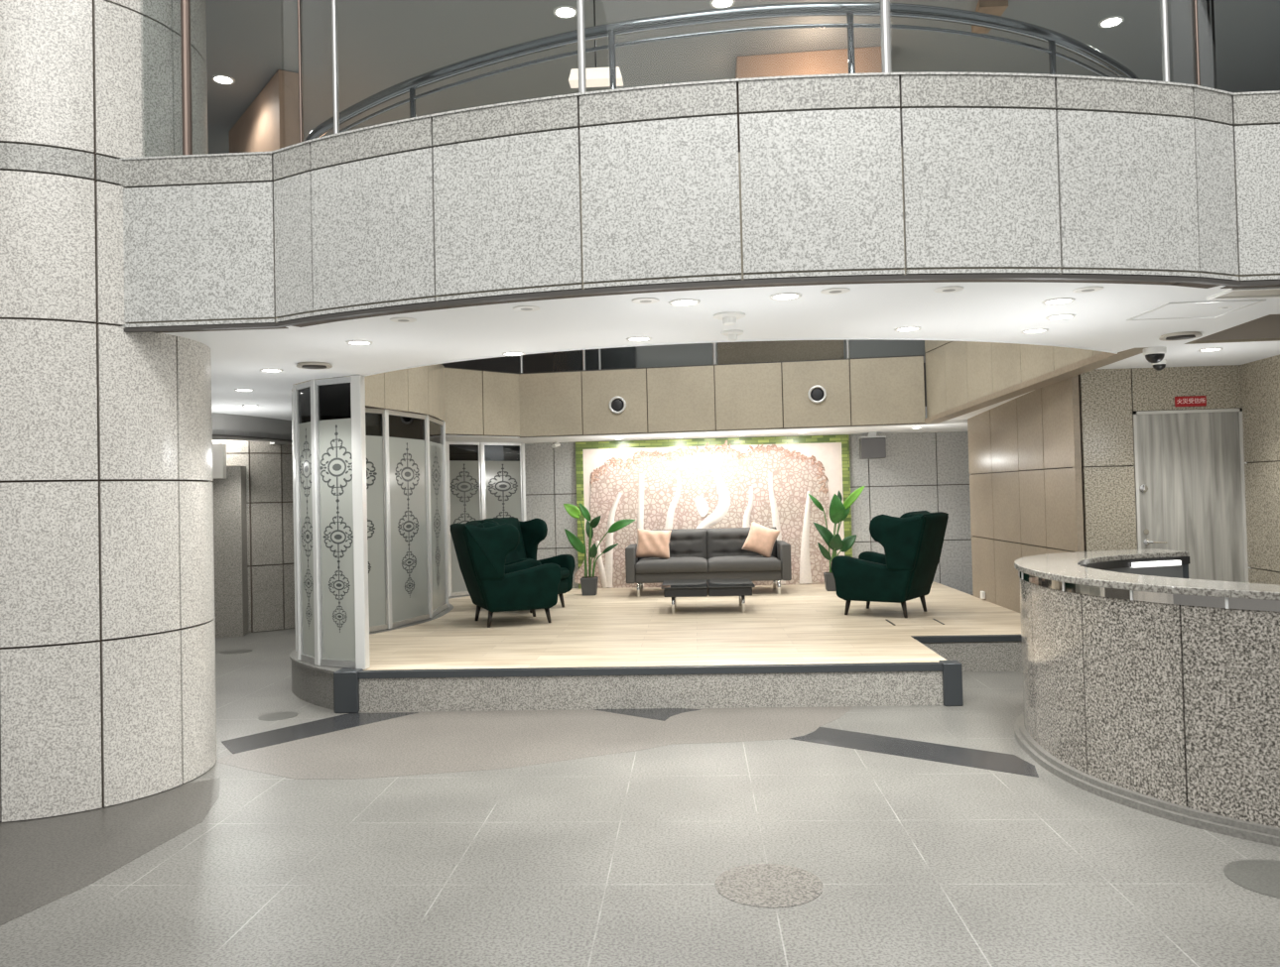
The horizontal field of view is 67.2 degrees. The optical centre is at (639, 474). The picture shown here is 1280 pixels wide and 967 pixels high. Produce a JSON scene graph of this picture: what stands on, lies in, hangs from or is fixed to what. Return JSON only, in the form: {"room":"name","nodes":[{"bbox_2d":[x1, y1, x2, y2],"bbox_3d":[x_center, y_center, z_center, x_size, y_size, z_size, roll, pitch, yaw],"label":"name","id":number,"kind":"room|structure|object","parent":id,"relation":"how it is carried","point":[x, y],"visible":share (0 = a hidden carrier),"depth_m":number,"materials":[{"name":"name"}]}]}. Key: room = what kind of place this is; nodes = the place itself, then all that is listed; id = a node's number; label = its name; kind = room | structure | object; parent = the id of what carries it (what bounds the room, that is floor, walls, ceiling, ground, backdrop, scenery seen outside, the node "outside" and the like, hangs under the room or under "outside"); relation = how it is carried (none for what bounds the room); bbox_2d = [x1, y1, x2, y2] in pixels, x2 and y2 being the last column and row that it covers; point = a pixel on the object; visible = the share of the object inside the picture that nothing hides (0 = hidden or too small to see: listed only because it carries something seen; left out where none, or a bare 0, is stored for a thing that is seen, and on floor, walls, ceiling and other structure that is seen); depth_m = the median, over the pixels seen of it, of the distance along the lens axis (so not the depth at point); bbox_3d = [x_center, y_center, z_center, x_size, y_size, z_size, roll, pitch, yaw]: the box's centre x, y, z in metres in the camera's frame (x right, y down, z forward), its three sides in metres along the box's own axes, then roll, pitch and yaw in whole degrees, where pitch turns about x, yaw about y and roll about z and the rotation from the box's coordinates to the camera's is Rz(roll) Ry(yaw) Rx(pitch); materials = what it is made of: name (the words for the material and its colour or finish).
{"room":"lobby","nodes":[
{"label":"lobby","id":0,"kind":"room"},
{"bbox_2d":[0,0,216,822],"bbox_3d":[-3.358,-0.782,5.591,1.580,5.060,1.580,-1,-1,3],"label":"wall pillar","id":1,"kind":"structure","parent":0,"point":[108,698],"depth_m":4.98,"materials":[{"name":"stone"}]},
{"bbox_2d":[210,466,248,638],"bbox_3d":[-5.095,0.911,11.299,0.871,2.000,0.266,-1,-1,-15],"label":"wall","id":2,"kind":"structure","parent":0,"point":[229,494],"depth_m":11.25,"materials":[{"name":"stone"}]},
{"bbox_2d":[212,443,226,479],"bbox_3d":[-5.181,-0.146,11.123,0.727,0.410,0.171,-1,-1,-15],"label":"signboard","id":3,"kind":"object","parent":2,"relation":"attached to","point":[218,449],"visible":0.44,"depth_m":11.12,"materials":[{"name":"white"}]},
{"bbox_2d":[211,412,292,444],"bbox_3d":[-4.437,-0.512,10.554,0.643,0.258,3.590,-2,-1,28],"label":"trim","id":4,"kind":"structure","parent":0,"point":[227,422],"depth_m":10.41,"materials":[{"name":"grey"}]},
{"bbox_2d":[212,440,295,633],"bbox_3d":[-3.902,0.603,12.236,3.923,2.600,0.306,-1,-1,-31],"label":"wall","id":5,"kind":"structure","parent":0,"point":[269,467],"depth_m":11.70,"materials":[{"name":"stone"}]},
{"bbox_2d":[229,69,303,153],"bbox_3d":[-3.233,-2.293,8.289,0.179,1.790,1.581,0,-2,-37],"label":"wall","id":6,"kind":"structure","parent":0,"point":[271,122],"depth_m":7.80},
{"bbox_2d":[553,346,636,372],"bbox_3d":[-0.585,-1.626,12.361,1.051,0.700,0.100,-1,-1,6],"label":"wall","id":7,"kind":"structure","parent":0,"point":[617,357],"depth_m":12.31,"materials":[{"name":"black stone"}]},
{"bbox_2d":[335,356,925,437],"bbox_3d":[-0.205,-0.905,11.256,6.690,0.795,2.691,-1,-1,-22],"label":"wall","id":8,"kind":"structure","parent":0,"point":[871,391],"depth_m":11.58,"materials":[{"name":"beige stone"}]},
{"bbox_2d":[609,396,626,413],"bbox_3d":[-0.278,-0.849,11.822,0.216,0.216,0.022,-2,-1,9],"label":"port","id":9,"kind":"object","parent":8,"relation":"attached to","point":[617,405],"visible":1,"depth_m":11.82,"materials":[{"name":"silver metal"}]},
{"bbox_2d":[518,339,849,373],"bbox_3d":[0.980,-1.577,11.714,5.077,0.500,0.056,-2,-1,9],"label":"posts","id":10,"kind":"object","parent":8,"relation":"in","point":[714,353],"depth_m":11.94,"materials":[{"name":"metal"}]},
{"bbox_2d":[444,355,923,374],"bbox_3d":[0.445,-1.311,11.591,5.822,0.020,0.981,-1,-1,3],"label":"trim","id":11,"kind":"structure","parent":8,"relation":"on","point":[910,355],"depth_m":11.66,"materials":[{"name":"grey"}]},
{"bbox_2d":[807,384,826,403],"bbox_3d":[2.108,-0.949,11.440,0.216,0.216,0.022,-2,-1,9],"label":"port","id":12,"kind":"object","parent":8,"relation":"attached to","point":[817,394],"visible":1,"depth_m":11.44,"materials":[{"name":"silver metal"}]},
{"bbox_2d":[0,628,1279,966],"bbox_3d":[0.317,1.748,4.957,18.000,0.200,22.000,-1,-1,3],"label":"floor","id":13,"kind":"structure","parent":0,"point":[610,860],"depth_m":4.00,"materials":[{"name":"tile"}]},
{"bbox_2d":[0,777,220,925],"bbox_3d":[-3.256,1.721,4.129,2.160,0.011,2.750,-1,-1,3],"label":"floor border","id":14,"kind":"structure","parent":13,"relation":"on","point":[44,861],"depth_m":4.47,"materials":[{"name":"stone"}]},
{"bbox_2d":[219,648,252,654],"bbox_3d":[-4.245,1.865,10.116,0.320,0.002,0.320,-1,-1,3],"label":"disc","id":15,"kind":"object","parent":13,"relation":"on","point":[239,651],"visible":1,"depth_m":10.11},
{"bbox_2d":[257,711,297,721],"bbox_3d":[-2.633,1.761,7.003,0.274,0.002,0.274,-1,-1,3],"label":"disc","id":16,"kind":"object","parent":13,"relation":"on","point":[275,715],"visible":1,"depth_m":6.99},
{"bbox_2d":[221,712,418,754],"bbox_3d":[-2.217,1.748,6.623,0.410,0.012,1.390,-2,-2,41],"label":"trim","id":17,"kind":"structure","parent":13,"relation":"on","point":[349,720],"depth_m":6.54,"materials":[{"name":"black stone"}]},
{"bbox_2d":[289,595,470,710],"bbox_3d":[-2.329,1.676,10.187,0.963,0.292,6.107,-1,-1,5],"label":"trim","id":18,"kind":"structure","parent":13,"relation":"on","point":[313,684],"depth_m":7.43,"materials":[{"name":"stone"}]},
{"bbox_2d":[291,375,449,669],"bbox_3d":[-2.587,0.422,9.674,0.830,2.204,5.009,-1,-1,-3],"label":"glass wall","id":19,"kind":"structure","parent":18,"relation":"on","point":[369,485],"depth_m":7.66,"materials":[{"name":"glass"}]},
{"bbox_2d":[333,667,363,713],"bbox_3d":[-2.152,1.603,7.173,0.185,0.302,0.255,-1,-1,3],"label":"trim","id":20,"kind":"structure","parent":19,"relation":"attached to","point":[345,680],"depth_m":7.04,"materials":[{"name":"grey metal"}]},
{"bbox_2d":[445,441,526,597],"bbox_3d":[-2.032,0.572,12.752,1.237,2.007,0.060,0,-2,-41],"label":"glass wall","id":21,"kind":"structure","parent":18,"relation":"on","point":[485,480],"depth_m":12.68,"materials":[{"name":"glass"}]},
{"bbox_2d":[216,706,853,779],"bbox_3d":[-0.545,1.698,6.150,4.050,0.011,1.665,-1,-1,3],"label":"inlay","id":22,"kind":"structure","parent":13,"relation":"on","point":[423,742],"depth_m":6.16,"materials":[{"name":"stone"}]},
{"bbox_2d":[593,708,700,721],"bbox_3d":[0.040,1.700,6.934,0.690,0.012,0.419,-2,-2,38],"label":"trim","id":23,"kind":"structure","parent":22,"relation":"on","point":[663,714],"depth_m":6.84,"materials":[{"name":"black stone"}]},
{"bbox_2d":[363,581,1021,670],"bbox_3d":[0.479,1.596,10.009,6.604,0.270,6.100,-1,-1,3],"label":"platform","id":24,"kind":"object","parent":13,"relation":"on","point":[804,623],"visible":0.58,"depth_m":8.76,"materials":[{"name":"brown wood"}]},
{"bbox_2d":[449,521,561,628],"bbox_3d":[-1.363,0.985,9.734,0.979,1.028,0.910,-1,-1,-22],"label":"armchair","id":25,"kind":"object","parent":24,"relation":"on","point":[481,550],"visible":1,"depth_m":9.35,"materials":[{"name":"green fabric"}]},
{"bbox_2d":[467,521,484,527],"bbox_3d":[-1.598,0.791,9.646,0.233,0.633,0.644,-1,-1,-22],"label":"cushion","id":26,"kind":"object","parent":25,"relation":"on","point":[474,524],"depth_m":9.44,"materials":[{"name":"green fabric"}]},
{"bbox_2d":[465,517,575,613],"bbox_3d":[-1.347,1.009,10.896,0.979,1.028,0.910,-2,-1,33],"label":"armchair","id":27,"kind":"object","parent":24,"relation":"on","point":[532,533],"visible":0.42,"depth_m":11.11,"materials":[{"name":"green fabric"}]},
{"bbox_2d":[479,517,526,563],"bbox_3d":[-1.559,0.820,11.036,0.233,0.633,0.644,-2,-1,33],"label":"cushion","id":28,"kind":"object","parent":27,"relation":"on","point":[520,552],"depth_m":11.17,"materials":[{"name":"green fabric"}]},
{"bbox_2d":[560,567,569,579],"bbox_3d":[-1.229,1.134,10.818,0.705,0.138,0.556,-2,-1,33],"label":"seat cushion","id":29,"kind":"object","parent":27,"relation":"on","point":[565,571],"depth_m":10.81,"materials":[{"name":"green fabric"}]},
{"bbox_2d":[563,503,635,596],"bbox_3d":[-0.497,0.945,12.198,0.902,1.171,0.274,-1,-1,3],"label":"potted plant","id":30,"kind":"object","parent":24,"relation":"on","point":[588,584],"visible":1,"depth_m":12.15,"materials":[{"name":"green plant"}]},
{"bbox_2d":[358,635,1021,678],"bbox_3d":[0.788,1.421,7.574,5.710,0.046,1.335,-1,-1,3],"label":"trim","id":31,"kind":"structure","parent":24,"relation":"attached to","point":[872,667],"depth_m":6.97,"materials":[{"name":"grey metal"}]},
{"bbox_2d":[359,639,1022,712],"bbox_3d":[0.800,1.551,7.552,5.690,0.280,1.272,-1,-1,3],"label":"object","id":32,"kind":"structure","parent":24,"relation":"attached to","point":[922,688],"depth_m":6.96,"materials":[{"name":"stone"}]},
{"bbox_2d":[660,578,755,614],"bbox_3d":[0.731,1.318,10.391,0.970,0.289,0.880,-1,-1,3],"label":"coffee table","id":33,"kind":"object","parent":24,"relation":"on","point":[740,587],"visible":1,"depth_m":10.01,"materials":[{"name":"black"}]},
{"bbox_2d":[625,526,791,597],"bbox_3d":[0.854,1.099,12.181,2.020,0.797,0.899,-1,-1,3],"label":"sofa","id":34,"kind":"object","parent":24,"relation":"on","point":[695,554],"visible":0.83,"depth_m":11.80,"materials":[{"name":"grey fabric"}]},
{"bbox_2d":[636,528,671,558],"bbox_3d":[0.167,0.877,12.094,0.462,0.386,0.223,-1,-1,4],"label":"throw pillow","id":35,"kind":"object","parent":34,"relation":"on","point":[655,544],"visible":1,"depth_m":12.02,"materials":[{"name":"beige fabric"}]},
{"bbox_2d":[635,557,707,573],"bbox_3d":[0.402,1.133,12.101,0.885,0.157,0.680,-1,-1,3],"label":"seat cushion","id":36,"kind":"object","parent":34,"relation":"on","point":[642,565],"depth_m":11.78,"materials":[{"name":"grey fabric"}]},
{"bbox_2d":[637,528,707,560],"bbox_3d":[0.415,0.927,12.421,0.892,0.400,0.162,-1,9,3],"label":"cushion","id":37,"kind":"object","parent":34,"relation":"on","point":[687,543],"depth_m":12.34,"materials":[{"name":"grey fabric"}]},
{"bbox_2d":[706,526,776,559],"bbox_3d":[1.307,0.905,12.371,0.892,0.400,0.162,-1,9,3],"label":"cushion","id":38,"kind":"object","parent":34,"relation":"on","point":[729,542],"depth_m":12.31,"materials":[{"name":"grey fabric"}]},
{"bbox_2d":[707,555,781,572],"bbox_3d":[1.295,1.111,12.052,0.885,0.157,0.680,-1,-1,3],"label":"seat cushion","id":39,"kind":"object","parent":34,"relation":"on","point":[715,564],"depth_m":11.73,"materials":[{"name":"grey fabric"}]},
{"bbox_2d":[742,520,780,557],"bbox_3d":[1.515,0.824,12.041,0.476,0.473,0.231,-2,-1,20],"label":"throw pillow","id":40,"kind":"object","parent":34,"relation":"on","point":[760,540],"visible":1,"depth_m":11.97,"materials":[{"name":"beige fabric"}]},
{"bbox_2d":[808,486,864,591],"bbox_3d":[2.476,0.804,12.027,0.703,1.301,0.291,-1,-1,3],"label":"potted plant","id":41,"kind":"object","parent":24,"relation":"on","point":[838,512],"visible":0.9,"depth_m":11.96,"materials":[{"name":"green plant"}]},
{"bbox_2d":[831,511,948,618],"bbox_3d":[2.528,0.891,9.706,0.979,1.028,0.910,-2,-1,35],"label":"armchair","id":42,"kind":"object","parent":24,"relation":"on","point":[912,543],"visible":1,"depth_m":9.34,"materials":[{"name":"green fabric"}]},
{"bbox_2d":[886,619,944,626],"bbox_3d":[2.574,1.389,9.028,0.465,0.006,0.385,-1,-1,3],"label":"floor hatch","id":43,"kind":"object","parent":24,"relation":"on","point":[914,621],"depth_m":9.02,"materials":[{"name":"brown wood"}]},
{"bbox_2d":[714,864,823,907],"bbox_3d":[0.507,1.617,3.792,0.424,0.002,0.424,-1,-1,3],"label":"disc","id":44,"kind":"object","parent":13,"relation":"on","point":[753,885],"visible":1,"depth_m":3.78,"materials":[{"name":"stone"}]},
{"bbox_2d":[790,727,1038,777],"bbox_3d":[1.638,1.636,5.702,1.492,0.012,0.371,-2,-2,38],"label":"trim","id":45,"kind":"structure","parent":13,"relation":"on","point":[986,760],"depth_m":5.67,"materials":[{"name":"black stone"}]},
{"bbox_2d":[938,660,963,706],"bbox_3d":[2.219,1.492,6.869,0.130,0.302,0.130,-1,-1,3],"label":"trim","id":46,"kind":"structure","parent":13,"relation":"on","point":[952,670],"depth_m":6.80,"materials":[{"name":"grey metal"}]},
{"bbox_2d":[1014,548,1279,847],"bbox_3d":[3.424,1.025,4.317,2.028,1.070,5.040,-1,-1,-14],"label":"reception desk","id":47,"kind":"object","parent":13,"relation":"on","point":[1150,688],"depth_m":4.54,"materials":[{"name":"stone"}]},
{"bbox_2d":[1223,859,1279,898],"bbox_3d":[2.498,1.568,3.717,0.420,0.002,0.420,-1,-1,3],"label":"disc","id":48,"kind":"object","parent":13,"relation":"on","point":[1261,876],"visible":1,"depth_m":3.77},
{"bbox_2d":[442,352,926,406],"bbox_3d":[0.756,-1.960,14.622,14.000,2.400,0.200,-1,-1,3],"label":"wall","id":49,"kind":"structure","parent":0,"point":[538,362],"depth_m":14.67,"materials":[{"name":"grey paint"}]},
{"bbox_2d":[117,72,1279,333],"bbox_3d":[0.805,-1.313,4.639,7.228,0.927,0.723,-1,-1,5],"label":"wall","id":50,"kind":"structure","parent":0,"point":[1001,170],"depth_m":4.42,"materials":[{"name":"stone"}]},
{"bbox_2d":[180,0,1216,155],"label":"railing","id":51,"kind":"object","parent":50,"relation":"in","point":[1203,11],"depth_m":4.94,"materials":[{"name":"silver metal"}]},
{"bbox_2d":[128,146,1279,420],"bbox_3d":[0.398,-1.077,8.173,11.850,0.580,7.680,-1,-1,3],"label":"ceiling","id":52,"kind":"structure","parent":0,"point":[990,312],"depth_m":5.52,"materials":[{"name":"white paint"}]},
{"bbox_2d":[296,362,332,369],"bbox_3d":[-2.236,-0.744,6.610,0.235,0.034,0.235,-1,-1,3],"label":"ceiling vent","id":53,"kind":"object","parent":52,"relation":"in","point":[305,365],"visible":1,"depth_m":6.55,"materials":[{"name":"silver metal"}]},
{"bbox_2d":[345,340,373,345],"bbox_3d":[-1.677,-0.786,5.748,0.158,0.014,0.158,-1,-1,3],"label":"recessed light","id":54,"kind":"object","parent":52,"relation":"in","point":[351,342],"visible":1,"depth_m":5.72,"materials":[{"name":"white plastic"}]},
{"bbox_2d":[389,317,416,322],"bbox_3d":[-1.244,-0.811,5.064,0.136,0.011,0.136,-1,-1,3],"label":"cap","id":55,"kind":"object","parent":52,"relation":"attached to","point":[396,320],"visible":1,"depth_m":5.04,"materials":[{"name":"white plastic"}]},
{"bbox_2d":[501,351,525,356],"bbox_3d":[-0.833,-0.793,6.343,0.158,0.014,0.158,-1,-1,3],"label":"recessed light","id":56,"kind":"object","parent":52,"relation":"in","point":[511,353],"visible":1,"depth_m":6.32,"materials":[{"name":"white"}]},
{"bbox_2d":[512,305,539,311],"bbox_3d":[-0.570,-0.832,4.837,0.136,0.011,0.136,-1,-1,3],"label":"cap","id":57,"kind":"object","parent":52,"relation":"attached to","point":[519,308],"visible":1,"depth_m":4.82,"materials":[{"name":"white plastic"}]},
{"bbox_2d":[626,336,651,341],"bbox_3d":[-0.006,-0.824,5.857,0.158,0.014,0.158,-1,-1,3],"label":"recessed light","id":58,"kind":"object","parent":52,"relation":"in","point":[633,338],"visible":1,"depth_m":5.83,"materials":[{"name":"white"}]},
{"bbox_2d":[632,297,659,303],"bbox_3d":[0.028,-0.849,4.713,0.136,0.011,0.136,-1,-1,3],"label":"cap","id":59,"kind":"object","parent":52,"relation":"attached to","point":[639,300],"visible":1,"depth_m":4.70,"materials":[{"name":"white plastic"}]},
{"bbox_2d":[668,298,700,306],"bbox_3d":[0.221,-0.852,4.773,0.158,0.014,0.158,-1,-1,3],"label":"recessed light","id":60,"kind":"object","parent":52,"relation":"in","point":[681,302],"visible":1,"depth_m":4.75,"materials":[{"name":"white"}]},
{"bbox_2d":[713,311,745,325],"bbox_3d":[0.478,-0.826,5.139,0.170,0.061,0.170,-1,-1,3],"label":"smoke detector","id":61,"kind":"object","parent":52,"relation":"attached to","point":[727,318],"visible":1,"depth_m":5.10,"materials":[{"name":"white plastic"}]},
{"bbox_2d":[721,329,743,341],"bbox_3d":[0.546,-0.816,5.686,0.130,0.061,0.130,-1,-1,3],"label":"smoke detector","id":62,"kind":"object","parent":52,"relation":"attached to","point":[732,334],"visible":1,"depth_m":5.66,"materials":[{"name":"white plastic"}]},
{"bbox_2d":[769,292,801,300],"bbox_3d":[0.710,-0.866,4.686,0.158,0.014,0.158,-1,-1,3],"label":"recessed light","id":63,"kind":"object","parent":52,"relation":"in","point":[782,296],"visible":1,"depth_m":4.67,"materials":[{"name":"white plastic"}]},
{"bbox_2d":[820,287,850,294],"bbox_3d":[0.932,-0.873,4.593,0.136,0.011,0.136,-1,-1,3],"label":"cap","id":64,"kind":"object","parent":52,"relation":"attached to","point":[833,291],"visible":1,"depth_m":4.57,"materials":[{"name":"white plastic"}]},
{"bbox_2d":[894,326,921,332],"bbox_3d":[1.594,-0.865,5.729,0.158,0.014,0.158,-1,-1,3],"label":"recessed light","id":65,"kind":"object","parent":52,"relation":"in","point":[903,328],"visible":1,"depth_m":5.70,"materials":[{"name":"white"}]},
{"bbox_2d":[933,286,963,292],"bbox_3d":[1.484,-0.886,4.623,0.136,0.011,0.136,-1,-1,3],"label":"cap","id":66,"kind":"object","parent":52,"relation":"attached to","point":[944,289],"visible":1,"depth_m":4.61,"materials":[{"name":"white plastic"}]},
{"bbox_2d":[1021,328,1048,333],"bbox_3d":[2.426,-0.881,5.913,0.158,0.014,0.158,-1,-1,3],"label":"recessed light","id":67,"kind":"object","parent":52,"relation":"in","point":[1032,330],"visible":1,"depth_m":5.88,"materials":[{"name":"white"}]},
{"bbox_2d":[1041,297,1075,305],"bbox_3d":[2.164,-0.894,4.976,0.158,0.014,0.158,-1,-1,3],"label":"recessed light","id":68,"kind":"object","parent":52,"relation":"in","point":[1060,301],"visible":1,"depth_m":4.96,"materials":[{"name":"white"}]},
{"bbox_2d":[1045,313,1075,320],"bbox_3d":[2.380,-0.889,5.445,0.158,0.014,0.158,-1,-1,3],"label":"recessed light","id":69,"kind":"object","parent":52,"relation":"in","point":[1065,316],"visible":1,"depth_m":5.42,"materials":[{"name":"white"}]},
{"bbox_2d":[1072,286,1103,292],"bbox_3d":[2.190,-0.901,4.705,0.136,0.011,0.136,-1,-1,3],"label":"cap","id":70,"kind":"object","parent":52,"relation":"attached to","point":[1086,289],"visible":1,"depth_m":4.69,"materials":[{"name":"white plastic"}]},
{"bbox_2d":[1143,346,1166,363],"bbox_3d":[3.651,-0.843,6.826,0.150,0.114,0.150,-1,-1,3],"label":"dome camera","id":71,"kind":"object","parent":52,"relation":"attached to","point":[1152,354],"visible":1,"depth_m":6.78,"materials":[{"name":"white plastic"}]},
{"bbox_2d":[1151,359,1166,371],"bbox_3d":[4.060,-0.852,7.525,0.110,0.085,0.110,-1,-1,3],"label":"dome camera","id":72,"kind":"object","parent":52,"relation":"attached to","point":[1161,365],"visible":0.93,"depth_m":7.49,"materials":[{"name":"white plastic"}]},
{"bbox_2d":[1158,331,1202,341],"bbox_3d":[3.491,-0.890,6.215,0.245,0.034,0.245,-1,-1,3],"label":"ceiling vent","id":73,"kind":"object","parent":52,"relation":"in","point":[1184,335],"visible":1,"depth_m":6.16,"materials":[{"name":"silver metal"}]},
{"bbox_2d":[1126,299,1266,320],"bbox_3d":[3.066,-0.909,5.337,0.500,0.008,0.500,-1,-1,3],"label":"access hatch","id":74,"kind":"object","parent":52,"relation":"attached to","point":[1185,310],"visible":1,"depth_m":5.32,"materials":[{"name":"white paint"}]},
{"bbox_2d":[1205,286,1279,299],"bbox_3d":[3.489,-0.927,4.843,1.120,0.014,0.240,-1,-1,3],"label":"air slot","id":75,"kind":"object","parent":52,"relation":"attached to","point":[1273,292],"visible":1,"depth_m":4.89,"materials":[{"name":"silver metal"}]},
{"bbox_2d":[1217,289,1279,297],"bbox_3d":[3.499,-0.931,4.843,1.100,0.006,0.200,-1,-1,3],"label":"grille","id":76,"kind":"object","parent":75,"relation":"attached to","point":[1228,293],"depth_m":4.89,"materials":[{"name":"silver metal"}]},
{"bbox_2d":[445,389,1034,443],"bbox_3d":[1.042,-0.686,10.148,7.600,0.270,6.250,-1,-1,3],"label":"ceiling","id":77,"kind":"structure","parent":0,"point":[957,425],"depth_m":12.10,"materials":[{"name":"white paint"}]},
{"bbox_2d":[857,432,886,459],"bbox_3d":[3.052,-0.377,12.663,0.330,0.342,0.235,-1,-1,3],"label":"wall speaker","id":78,"kind":"object","parent":77,"relation":"attached to","point":[871,446],"visible":1,"depth_m":12.55,"materials":[{"name":"grey plastic"}]},
{"bbox_2d":[205,0,1279,153],"bbox_3d":[0.495,-3.317,10.506,14.000,0.150,11.100,-1,-1,3],"label":"ceiling","id":79,"kind":"structure","parent":0,"point":[382,45],"depth_m":7.41,"materials":[{"name":"grey paint"}]},
{"bbox_2d":[211,74,235,84],"bbox_3d":[-3.382,-3.202,7.812,0.178,0.014,0.178,-1,-1,3],"label":"recessed light","id":80,"kind":"object","parent":79,"relation":"in","point":[218,78],"visible":1,"depth_m":7.80,"materials":[{"name":"white"}]},
{"bbox_2d":[552,5,576,18],"bbox_3d":[-0.530,-3.291,6.856,0.178,0.014,0.178,-1,-1,3],"label":"recessed light","id":81,"kind":"object","parent":79,"relation":"in","point":[564,12],"visible":0.94,"depth_m":6.84,"materials":[{"name":"white plastic"}]},
{"bbox_2d":[568,0,623,88],"bbox_3d":[-0.288,-2.896,6.104,0.338,0.840,0.120,-1,-1,3],"label":"pendant lamp","id":82,"kind":"object","parent":79,"relation":"hanging from","point":[595,76],"visible":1,"depth_m":6.04,"materials":[{"name":"beige"}]},
{"bbox_2d":[709,0,735,8],"bbox_3d":[0.580,-3.320,6.770,0.178,0.014,0.178,-1,-1,3],"label":"recessed light","id":83,"kind":"object","parent":79,"relation":"in","point":[716,4],"visible":0.98,"depth_m":6.78,"materials":[{"name":"white"}]},
{"bbox_2d":[971,0,1008,33],"bbox_3d":[2.505,-3.329,6.989,0.200,0.069,0.400,-1,-1,3],"label":"trim","id":84,"kind":"structure","parent":79,"relation":"attached to","point":[993,7],"depth_m":6.82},
{"bbox_2d":[1098,15,1124,28],"bbox_3d":[3.525,-3.381,7.199,0.178,0.014,0.178,-1,-1,3],"label":"recessed light","id":85,"kind":"object","parent":79,"relation":"in","point":[1110,22],"visible":1,"depth_m":7.19,"materials":[{"name":"white"}]},
{"bbox_2d":[524,431,973,596],"bbox_3d":[1.539,0.630,13.112,6.800,2.320,0.175,-1,-1,3],"label":"wall","id":86,"kind":"structure","parent":0,"point":[919,471],"depth_m":12.93,"materials":[{"name":"grey stone"}]},
{"bbox_2d":[574,434,852,588],"bbox_3d":[0.960,0.533,13.005,3.740,2.033,0.078,-1,-1,3],"label":"mural","id":87,"kind":"object","parent":86,"relation":"attached to","point":[768,481],"visible":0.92,"depth_m":13.00,"materials":[{"name":"paint"}]},
{"bbox_2d":[635,339,925,368],"bbox_3d":[1.735,-1.685,12.177,3.618,0.700,0.137,-2,-1,8],"label":"wall","id":88,"kind":"structure","parent":0,"point":[689,354],"depth_m":12.26,"materials":[{"name":"grey paint"}]},
{"bbox_2d":[717,340,844,364],"bbox_3d":[1.760,-1.687,12.131,1.570,0.700,0.100,-2,-1,12],"label":"wall","id":89,"kind":"structure","parent":0,"point":[779,350],"depth_m":12.08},
{"bbox_2d":[735,46,882,78],"bbox_3d":[1.372,-3.169,7.710,1.190,0.295,0.380,-1,-1,3],"label":"wall","id":90,"kind":"structure","parent":0,"point":[866,60],"depth_m":7.56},
{"bbox_2d":[967,375,1084,613],"bbox_3d":[3.777,0.381,9.544,0.128,2.560,3.110,-1,-1,3],"label":"wall","id":91,"kind":"structure","parent":0,"point":[1025,456],"depth_m":9.31,"materials":[{"name":"beige wood"}]},
{"bbox_2d":[924,340,1148,423],"bbox_3d":[3.482,-1.243,9.037,0.170,1.200,4.489,-1,-1,-2],"label":"wall","id":92,"kind":"structure","parent":0,"point":[962,377],"depth_m":9.39,"materials":[{"name":"beige wood"}]},
{"bbox_2d":[363,338,1117,377],"bbox_3d":[0.662,-0.838,6.624,5.669,0.036,1.193,-1,-1,3],"label":"trim","id":93,"kind":"structure","parent":92,"relation":"attached to","point":[810,338],"depth_m":6.20,"materials":[{"name":"white paint"}]},
{"bbox_2d":[1078,365,1241,551],"bbox_3d":[4.361,0.355,8.028,1.315,2.520,0.125,-1,-1,3],"label":"wall","id":94,"kind":"structure","parent":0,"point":[1108,398],"depth_m":8.00,"materials":[{"name":"brown stone"}]},
{"bbox_2d":[1132,408,1248,582],"bbox_3d":[4.559,0.539,7.947,0.880,2.140,0.126,-1,-1,3],"label":"door","id":95,"kind":"structure","parent":94,"relation":"attached to","point":[1189,465],"depth_m":7.96,"materials":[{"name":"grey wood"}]},
{"bbox_2d":[1174,395,1206,406],"bbox_3d":[4.556,-0.601,7.963,0.250,0.086,0.018,-1,-1,3],"label":"door sign","id":96,"kind":"object","parent":94,"relation":"attached to","point":[1192,401],"visible":1,"depth_m":7.96,"materials":[{"name":"red plastic"}]},
{"bbox_2d":[1193,314,1279,341],"bbox_3d":[4.290,-1.045,6.068,1.350,0.200,1.250,-1,-1,3],"label":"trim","id":97,"kind":"structure","parent":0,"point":[1267,326],"depth_m":6.61,"materials":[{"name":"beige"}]},
{"bbox_2d":[1240,355,1279,585],"bbox_3d":[5.235,0.294,6.146,0.937,2.520,3.529,-1,-1,-19],"label":"wall","id":98,"kind":"structure","parent":0,"point":[1259,379],"depth_m":7.65,"materials":[{"name":"brown stone"}]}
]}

